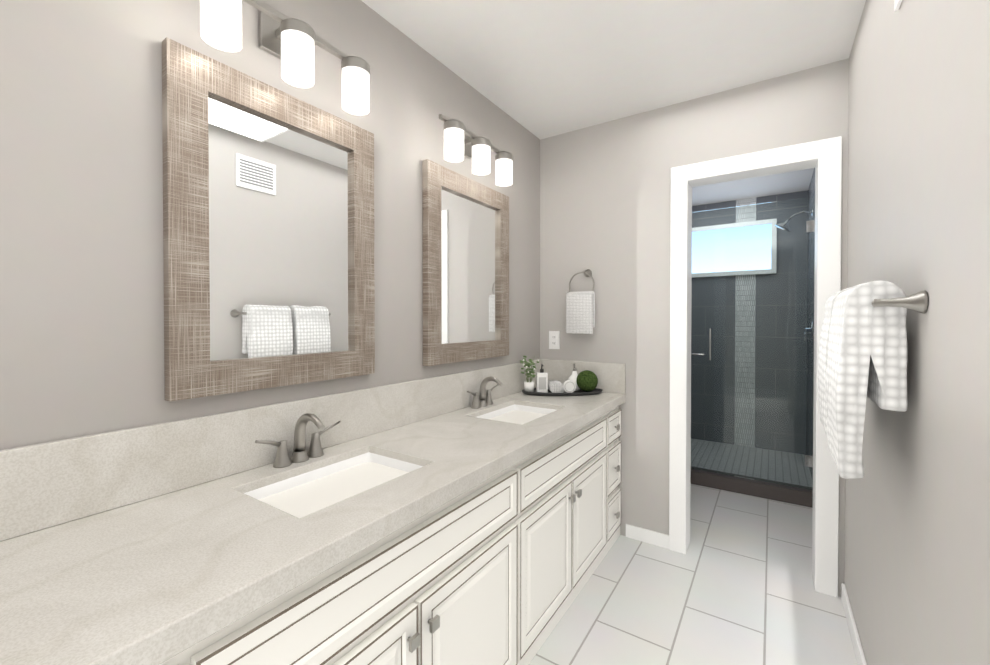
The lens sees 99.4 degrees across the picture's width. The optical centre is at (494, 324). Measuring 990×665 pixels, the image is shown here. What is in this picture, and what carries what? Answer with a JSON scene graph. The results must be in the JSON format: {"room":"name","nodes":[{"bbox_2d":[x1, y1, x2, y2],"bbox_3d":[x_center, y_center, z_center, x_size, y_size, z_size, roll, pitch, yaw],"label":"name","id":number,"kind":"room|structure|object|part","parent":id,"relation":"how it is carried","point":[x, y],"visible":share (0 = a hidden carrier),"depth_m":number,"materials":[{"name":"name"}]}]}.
{"room":"bathroom","nodes":[
{"label":"bathroom","id":0,"kind":"room"},
{"bbox_2d":[0,0,539,449],"bbox_3d":[-0.781,0.033,1.229,0.120,2.440,3.970,0,1,33],"label":"wall","id":1,"kind":"structure","parent":0,"point":[81,267],"depth_m":1.00,"materials":[{"name":"paint"}]},
{"bbox_2d":[162,37,374,400],"bbox_3d":[-0.637,-0.258,1.304,0.030,0.890,0.640,0,1,33],"label":"mirror","id":2,"kind":"object","parent":1,"relation":"attached to","point":[268,234],"visible":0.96,"depth_m":1.22,"materials":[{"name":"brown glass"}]},
{"bbox_2d":[0,359,539,538],"bbox_3d":[-0.424,0.326,1.642,0.019,0.175,2.648,0,1,33],"label":"backsplash","id":3,"kind":"structure","parent":1,"relation":"attached to","point":[47,484],"depth_m":1.05,"materials":[{"name":"beige stone"}]},
{"bbox_2d":[200,0,369,115],"bbox_3d":[-0.600,-0.821,1.238,0.159,0.223,0.540,0,1,33],"label":"sconce","id":4,"kind":"object","parent":1,"relation":"attached to","point":[290,43],"visible":1,"depth_m":1.19,"materials":[{"name":"white glass"}]},
{"bbox_3d":[-0.684,-0.767,1.050,0.087,0.118,0.087,0,1,33],"label":"lamp shade","id":5,"kind":"part","parent":4,"relation":"part of","materials":[{"name":"white glass"}]},
{"bbox_3d":[-0.572,-0.769,1.220,0.087,0.118,0.087,0,1,33],"label":"lamp shade","id":6,"kind":"part","parent":4,"relation":"part of","materials":[{"name":"white glass"}]},
{"bbox_3d":[-0.460,-0.771,1.389,0.087,0.118,0.087,0,1,33],"label":"lamp shade","id":7,"kind":"part","parent":4,"relation":"part of","materials":[{"name":"white glass"}]},
{"bbox_2d":[422,159,508,365],"bbox_3d":[-0.117,-0.266,2.093,0.030,0.890,0.670,0,1,33],"label":"mirror","id":8,"kind":"object","parent":1,"relation":"attached to","point":[465,268],"visible":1,"depth_m":2.03,"materials":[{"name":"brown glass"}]},
{"bbox_2d":[439,114,512,186],"bbox_3d":[-0.094,-0.830,2.006,0.159,0.223,0.540,0,1,33],"label":"sconce","id":9,"kind":"object","parent":1,"relation":"attached to","point":[460,140],"visible":1,"depth_m":1.95,"materials":[{"name":"white glass"}]},
{"bbox_3d":[-0.177,-0.775,1.818,0.087,0.118,0.087,0,1,33],"label":"lamp shade","id":10,"kind":"part","parent":9,"relation":"part of","materials":[{"name":"white glass"}]},
{"bbox_3d":[-0.066,-0.777,1.988,0.087,0.118,0.087,0,1,33],"label":"lamp shade","id":11,"kind":"part","parent":9,"relation":"part of","materials":[{"name":"white glass"}]},
{"bbox_3d":[0.046,-0.779,2.157,0.087,0.118,0.087,0,1,33],"label":"lamp shade","id":12,"kind":"part","parent":9,"relation":"part of","materials":[{"name":"white glass"}]},
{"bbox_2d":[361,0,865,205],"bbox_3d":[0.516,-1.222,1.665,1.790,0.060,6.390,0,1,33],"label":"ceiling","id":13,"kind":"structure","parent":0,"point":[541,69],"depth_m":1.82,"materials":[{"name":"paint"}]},
{"bbox_2d":[529,484,857,664],"bbox_3d":[0.516,1.278,1.693,1.790,0.060,6.390,0,1,33],"label":"floor","id":14,"kind":"structure","parent":0,"point":[734,585],"depth_m":1.88,"materials":[{"name":"tile"}]},
{"bbox_2d":[144,399,625,664],"bbox_3d":[-0.198,0.858,1.498,0.562,0.784,2.648,0,1,33],"label":"bathroom vanity","id":15,"kind":"object","parent":14,"relation":"on","point":[472,517],"depth_m":1.20,"materials":[{"name":"white wood"}]},
{"bbox_2d":[0,387,625,664],"bbox_3d":[-0.200,0.440,1.495,0.557,0.050,2.648,0,1,33],"label":"countertop","id":16,"kind":"structure","parent":15,"relation":"on","point":[129,585],"depth_m":0.82,"materials":[{"name":"beige stone"}]},
{"bbox_2d":[252,407,343,466],"bbox_3d":[-0.561,0.342,1.263,0.148,0.152,0.276,0,1,33],"label":"faucet","id":17,"kind":"object","parent":16,"relation":"on","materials":[{"name":"silver metal"}]},
{"bbox_2d":[260,455,411,506],"bbox_3d":[-0.429,0.525,1.178,0.298,0.169,0.436,0,1,33],"label":"sink","id":18,"kind":"object","parent":16,"relation":"in","point":[317,486],"depth_m":1.25,"materials":[{"name":"white ceramic"}]},
{"bbox_2d":[464,375,503,406],"bbox_3d":[-0.024,0.333,2.077,0.148,0.152,0.276,0,1,33],"label":"faucet","id":19,"kind":"object","parent":16,"relation":"on","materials":[{"name":"silver metal"}]},
{"bbox_2d":[492,403,551,422],"bbox_3d":[0.108,0.517,1.992,0.298,0.169,0.436,0,1,33],"label":"sink","id":20,"kind":"object","parent":16,"relation":"in","point":[517,412],"depth_m":2.15,"materials":[{"name":"white ceramic"}]},
{"bbox_2d":[520,355,602,395],"bbox_3d":[0.388,0.293,2.455,0.414,0.222,0.337,0,1,33],"label":"tray","id":21,"kind":"object","parent":16,"relation":"on","point":[585,382],"visible":1,"depth_m":2.41,"materials":[{"name":"grey"}]},
{"bbox_2d":[520,355,538,391],"bbox_3d":[0.201,0.288,2.442,0.116,0.212,0.084,0,1,33],"label":"plant","id":22,"kind":"object","parent":21,"relation":"on","point":[528,385],"depth_m":2.43,"materials":[{"name":"green plant"}]},
{"bbox_2d":[691,438,812,487],"bbox_3d":[2.019,1.211,3.713,1.235,0.030,1.120,0,1,33],"label":"shower floor","id":23,"kind":"structure","parent":14,"relation":"on","point":[745,463],"depth_m":3.63,"materials":[{"name":"tile"}]},
{"bbox_2d":[691,466,812,507],"bbox_3d":[1.678,1.182,3.195,1.235,0.100,0.120,0,1,33],"label":"sill","id":24,"kind":"structure","parent":14,"relation":"on","point":[796,495],"depth_m":3.02,"materials":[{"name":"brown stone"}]},
{"bbox_2d":[691,197,814,489],"bbox_3d":[1.669,0.131,3.168,1.225,1.997,0.061,0,1,33],"label":"glass","id":25,"kind":"object","parent":24,"relation":"on","point":[808,458],"visible":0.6,"depth_m":3.04,"materials":[{"name":"clear glass"}]},
{"bbox_2d":[540,58,848,596],"bbox_3d":[0.975,0.021,2.376,1.550,2.440,0.120,0,1,33],"label":"wall","id":26,"kind":"structure","parent":0,"point":[605,201],"depth_m":2.39,"materials":[{"name":"paint"}]},
{"bbox_2d":[549,331,559,348],"bbox_3d":[0.379,0.102,2.690,0.072,0.116,0.010,0,1,33],"label":"electrical outlet plate","id":27,"kind":"object","parent":26,"relation":"attached to","point":[554,339],"visible":1,"depth_m":2.69,"materials":[{"name":"white plastic"}]},
{"bbox_2d":[566,269,594,333],"bbox_3d":[0.523,-0.139,2.552,0.165,0.392,0.078,0,1,33],"label":"hanger","id":28,"kind":"object","parent":26,"relation":"attached to","point":[580,312],"visible":1,"depth_m":2.52,"materials":[{"name":"white fabric"}]},
{"bbox_2d":[566,291,594,333],"bbox_3d":[0.517,-0.070,2.543,0.165,0.255,0.056,0,1,33],"label":"towel","id":29,"kind":"object","parent":28,"relation":"hanging from","point":[580,305],"depth_m":2.51,"materials":[{"name":"white fabric"}]},
{"bbox_2d":[540,359,625,394],"bbox_3d":[0.531,0.316,2.585,0.538,0.175,0.020,0,1,33],"label":"backsplash","id":30,"kind":"structure","parent":26,"relation":"attached to","point":[611,376],"depth_m":2.52,"materials":[{"name":"beige stone"}]},
{"bbox_2d":[626,524,668,539],"bbox_3d":[0.834,1.201,2.563,0.461,0.075,0.015,0,1,33],"label":"baseboard","id":31,"kind":"structure","parent":26,"relation":"attached to","point":[630,527],"depth_m":2.38,"materials":[{"name":"white wood"}]},
{"bbox_2d":[669,136,841,597],"bbox_3d":[1.301,0.197,2.163,0.724,2.093,0.156,0,1,33],"label":"door frame","id":32,"kind":"structure","parent":26,"relation":"attached to","point":[823,157],"depth_m":2.06,"materials":[{"name":"white wood"}]},
{"bbox_2d":[691,190,807,454],"bbox_3d":[2.366,0.001,4.212,1.490,2.440,0.124,0,1,33],"label":"wall","id":33,"kind":"structure","parent":0,"point":[712,373],"depth_m":4.05,"materials":[{"name":"tile"}]},
{"bbox_2d":[692,218,776,277],"bbox_3d":[2.270,-0.734,4.176,0.880,0.510,0.030,0,1,33],"label":"shower window","id":34,"kind":"structure","parent":33,"relation":"attached to","point":[710,244],"depth_m":4.12,"materials":[{"name":"white"}]},
{"bbox_2d":[806,0,989,664],"bbox_3d":[1.206,0.033,1.224,0.135,2.440,6.150,0,1,33],"label":"wall","id":35,"kind":"structure","parent":0,"point":[917,548],"depth_m":0.92,"materials":[{"name":"paint"}]},
{"bbox_2d":[775,209,813,341],"bbox_3d":[2.379,-0.378,3.351,0.250,1.040,0.150,0,1,33],"label":"shower head","id":36,"kind":"object","parent":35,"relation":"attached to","point":[787,227],"depth_m":3.32},
{"bbox_2d":[841,583,866,664],"bbox_3d":[1.089,1.217,1.164,0.012,0.075,1.760,0,1,33],"label":"baseboard","id":37,"kind":"structure","parent":35,"relation":"attached to","point":[856,642],"depth_m":1.65,"materials":[{"name":"white wood"}]},
{"bbox_2d":[818,280,927,478],"bbox_3d":[1.049,0.134,1.221,0.150,0.487,0.662,0,1,33],"label":"towel rail","id":38,"kind":"object","parent":35,"relation":"attached to","point":[862,357],"visible":1,"depth_m":1.01,"materials":[{"name":"white fabric"}]},
{"bbox_2d":[894,0,901,10],"bbox_3d":[1.012,-0.945,1.030,0.013,0.200,0.250,0,1,33],"label":"air vent","id":39,"kind":"object","parent":35,"relation":"in","point":[897,3],"visible":1,"depth_m":1.12,"materials":[{"name":"white"}]}
]}

